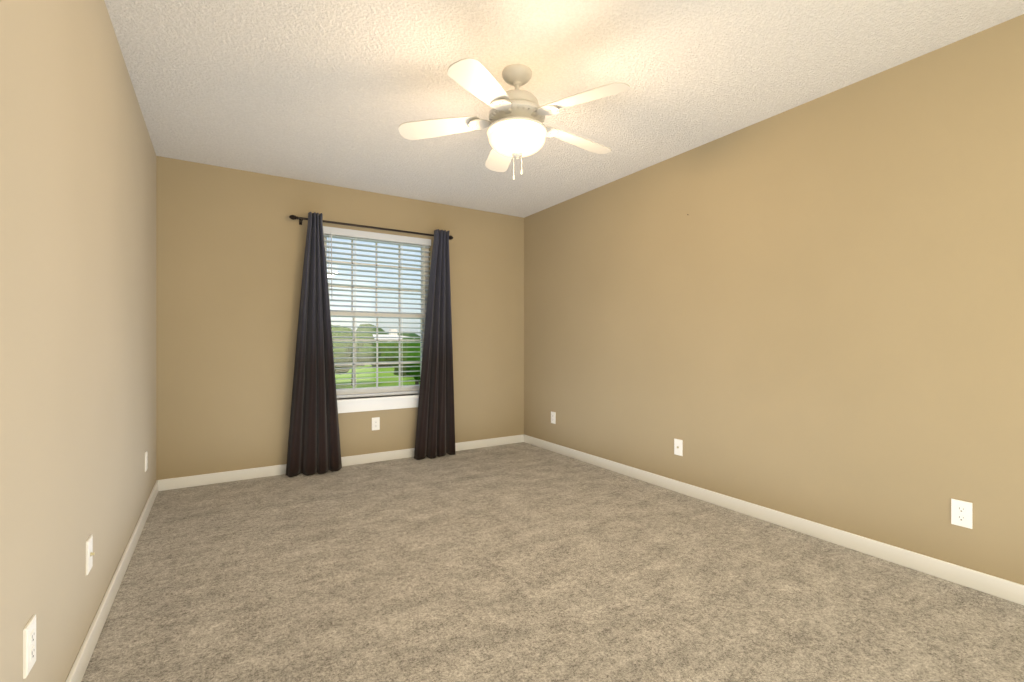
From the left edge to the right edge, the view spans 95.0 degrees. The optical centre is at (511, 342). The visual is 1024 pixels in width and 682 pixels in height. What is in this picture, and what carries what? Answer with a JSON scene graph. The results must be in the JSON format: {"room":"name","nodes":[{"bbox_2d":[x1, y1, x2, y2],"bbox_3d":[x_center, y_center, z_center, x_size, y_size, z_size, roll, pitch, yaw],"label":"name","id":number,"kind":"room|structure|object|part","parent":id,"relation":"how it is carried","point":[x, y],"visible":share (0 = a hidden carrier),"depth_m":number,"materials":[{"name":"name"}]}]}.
{"room":"empty bedroom","nodes":[
{"label":"empty bedroom","id":0,"kind":"room"},
{"bbox_2d":[0,0,155,681],"bbox_3d":[-1.264,-0.136,1.165,0.140,2.440,5.495,0,0,-32],"label":"wall","id":1,"kind":"structure","parent":0,"point":[77,296],"depth_m":1.42,"materials":[{"name":"beige paint"}]},
{"bbox_2d":[23,614,35,678],"bbox_3d":[-1.149,0.724,1.120,0.009,0.114,0.070,0,0,-32],"label":"electrical outlet","id":2,"kind":"object","parent":1,"relation":"attached to","point":[29,645],"visible":1,"depth_m":1.11,"materials":[{"name":"white plastic"}]},
{"bbox_2d":[86,535,94,574],"bbox_3d":[-1.466,0.739,1.635,0.016,0.114,0.070,0,0,-32],"label":"outlet","id":3,"kind":"object","parent":1,"relation":"attached to","point":[90,553],"visible":0.98,"depth_m":1.62,"materials":[{"name":"white plastic"}]},
{"bbox_2d":[66,480,157,681],"bbox_3d":[-1.195,1.043,1.199,0.014,0.082,5.201,0,0,-32],"label":"baseboard","id":4,"kind":"structure","parent":1,"relation":"attached to","point":[80,665],"depth_m":1.85,"materials":[{"name":"white wood"}]},
{"bbox_2d":[145,451,147,471],"bbox_3d":[-2.271,0.739,2.916,0.009,0.114,0.070,0,0,-32],"label":"electrical outlet","id":5,"kind":"object","parent":1,"relation":"attached to","point":[146,460],"visible":1,"depth_m":2.90,"materials":[{"name":"white plastic"}]},
{"bbox_2d":[156,156,523,479],"bbox_3d":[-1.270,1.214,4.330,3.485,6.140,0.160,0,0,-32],"label":"wall","id":6,"kind":"structure","parent":0,"point":[230,247],"depth_m":3.79,"materials":[{"name":"beige paint"}]},
{"bbox_2d":[156,434,523,490],"bbox_3d":[-1.224,1.043,4.256,3.205,0.082,0.014,0,0,-32],"label":"baseboard","id":7,"kind":"structure","parent":6,"relation":"attached to","point":[206,479],"depth_m":3.82,"materials":[{"name":"white wood"}]},
{"bbox_2d":[289,215,452,239],"bbox_3d":[-1.206,-1.011,4.213,1.456,0.060,0.106,0,0,-32],"label":"curtain rod","id":8,"kind":"object","parent":6,"relation":"attached to","point":[295,217],"visible":0.79,"depth_m":4.10,"materials":[{"name":"brown metal"}]},
{"bbox_2d":[286,212,341,476],"bbox_3d":[-1.614,0.011,3.848,0.435,2.134,0.097,0,0,-32],"label":"curtain","id":9,"kind":"object","parent":8,"relation":"hanging from","point":[314,442],"visible":1,"depth_m":3.83,"materials":[{"name":"fabric"}]},
{"bbox_2d":[414,229,455,459],"bbox_3d":[-0.718,0.011,4.405,0.396,2.134,0.098,0,0,-32],"label":"curtain","id":10,"kind":"object","parent":8,"relation":"hanging from","point":[435,432],"visible":1,"depth_m":4.40,"materials":[{"name":"fabric"}]},
{"bbox_2d":[372,417,379,429],"bbox_3d":[-1.234,0.739,4.253,0.070,0.114,0.009,0,0,-32],"label":"electrical outlet","id":11,"kind":"object","parent":6,"relation":"attached to","point":[375,423],"visible":1,"depth_m":4.25,"materials":[{"name":"white plastic"}]},
{"bbox_2d":[324,234,428,412],"bbox_3d":[-1.229,-0.190,4.316,1.090,1.613,0.177,0,0,-32],"label":"window","id":12,"kind":"structure","parent":6,"relation":"in","point":[409,387],"depth_m":4.34,"materials":[{"name":"white plastic"}]},
{"bbox_2d":[323,226,430,397],"bbox_3d":[-1.215,-0.254,4.293,0.992,1.481,0.077,0,0,-32],"label":"window blinds","id":13,"kind":"object","parent":12,"relation":"attached to","point":[332,231],"visible":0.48,"depth_m":4.28,"materials":[{"name":"white plastic"}]},
{"bbox_2d":[81,442,1023,681],"bbox_3d":[0.154,1.144,2.051,3.485,0.120,5.495,0,0,-32],"label":"floor","id":14,"kind":"structure","parent":0,"point":[520,562],"depth_m":2.03,"materials":[{"name":"beige carpet"}]},
{"bbox_2d":[104,0,1023,217],"bbox_3d":[0.154,-1.416,2.051,3.485,0.120,5.495,0,0,-32],"label":"ceiling","id":15,"kind":"structure","parent":0,"point":[334,92],"depth_m":2.36,"materials":[{"name":"white paint"}]},
{"bbox_2d":[399,57,629,179],"bbox_3d":[0.066,-1.089,2.382,1.116,0.535,1.161,0,0,-32],"label":"ceiling fan","id":16,"kind":"object","parent":15,"relation":"hanging from","point":[517,128],"visible":1,"depth_m":2.27,"materials":[{"name":"white metal"}]},
{"bbox_3d":[0.025,-1.004,2.360,0.298,0.105,0.298,0,0,-32],"label":"lamp shade","id":17,"kind":"part","parent":16,"relation":"part of","materials":[{"name":"white glass"}]},
{"bbox_2d":[524,14,1023,584],"bbox_3d":[1.573,-0.136,2.937,0.140,2.440,5.495,0,0,-32],"label":"wall","id":18,"kind":"structure","parent":0,"point":[812,310],"depth_m":2.56,"materials":[{"name":"beige paint"}]},
{"bbox_2d":[551,411,555,423],"bbox_3d":[0.408,0.749,4.660,0.009,0.114,0.070,0,0,-32],"label":"electrical outlet","id":19,"kind":"object","parent":18,"relation":"attached to","point":[553,417],"visible":1,"depth_m":4.65,"materials":[{"name":"white plastic"}]},
{"bbox_2d":[674,439,682,455],"bbox_3d":[1.198,0.759,3.389,0.016,0.114,0.070,0,0,-32],"label":"outlet","id":20,"kind":"object","parent":18,"relation":"attached to","point":[678,446],"visible":1,"depth_m":3.39,"materials":[{"name":"white plastic"}]},
{"bbox_2d":[524,435,1023,605],"bbox_3d":[1.511,1.043,2.890,0.014,0.082,5.201,0,0,-32],"label":"baseboard","id":21,"kind":"structure","parent":18,"relation":"attached to","point":[1011,591],"depth_m":2.55,"materials":[{"name":"white wood"}]},
{"bbox_2d":[951,499,972,528],"bbox_3d":[2.009,0.766,2.098,0.009,0.114,0.070,0,0,-32],"label":"electrical outlet","id":22,"kind":"object","parent":18,"relation":"attached to","point":[962,513],"visible":1,"depth_m":2.09,"materials":[{"name":"white plastic"}]},
{"label":"outside","id":23,"kind":"structure","parent":0,"visible":0},
{"bbox_2d":[335,365,419,388],"bbox_3d":[-96.875,4.134,248.661,600.000,0.001,515.575,0,0,-32],"label":"lawn","id":24,"kind":"structure","parent":23,"point":[366,381],"depth_m":52.06,"materials":[{"name":"green plant"}]},
{"bbox_2d":[332,330,347,367],"bbox_3d":[-15.259,1.542,37.646,3.855,5.183,4.300,0,0,-32],"label":"tree","id":25,"kind":"object","parent":24,"relation":"on","point":[340,350],"depth_m":36.99,"materials":[{"name":"green plant"}]},
{"bbox_2d":[331,325,357,366],"bbox_3d":[-16.706,1.238,43.036,5.481,5.792,5.380,0,0,-32],"label":"tree","id":26,"kind":"object","parent":24,"relation":"on","point":[342,334],"depth_m":42.26,"materials":[{"name":"green plant"}]},
{"bbox_2d":[335,333,380,385],"bbox_3d":[-14.925,1.586,44.524,5.076,5.096,4.825,0,0,-32],"label":"tree","id":27,"kind":"object","parent":24,"relation":"on","point":[362,354],"depth_m":43.65,"materials":[{"name":"green plant"}]},
{"bbox_2d":[351,324,418,336],"bbox_3d":[-39.149,1.952,246.469,344.260,31.940,257.811,0,0,-32],"label":"treeline","id":28,"kind":"object","parent":24,"relation":"on","point":[381,330],"depth_m":323.56,"materials":[{"name":"green plant"}]},
{"bbox_2d":[372,341,398,366],"bbox_3d":[-21.235,2.105,78.788,6.011,4.865,6.494,0,0,-32],"label":"tree","id":29,"kind":"object","parent":24,"relation":"on","point":[387,354],"depth_m":76.57,"materials":[{"name":"green plant"}]},
{"bbox_2d":[372,329,414,341],"bbox_3d":[-40.063,0.109,138.871,29.200,8.050,23.200,0,0,-32],"label":"building","id":30,"kind":"structure","parent":24,"relation":"on","point":[390,335],"depth_m":138.28,"materials":[{"name":"beige"}]},
{"bbox_2d":[392,338,419,384],"bbox_3d":[-8.374,1.830,41.730,4.367,4.609,5.030,0,0,-32],"label":"tree","id":31,"kind":"object","parent":24,"relation":"on","point":[413,374],"depth_m":40.47,"materials":[{"name":"green plant"}]}
]}

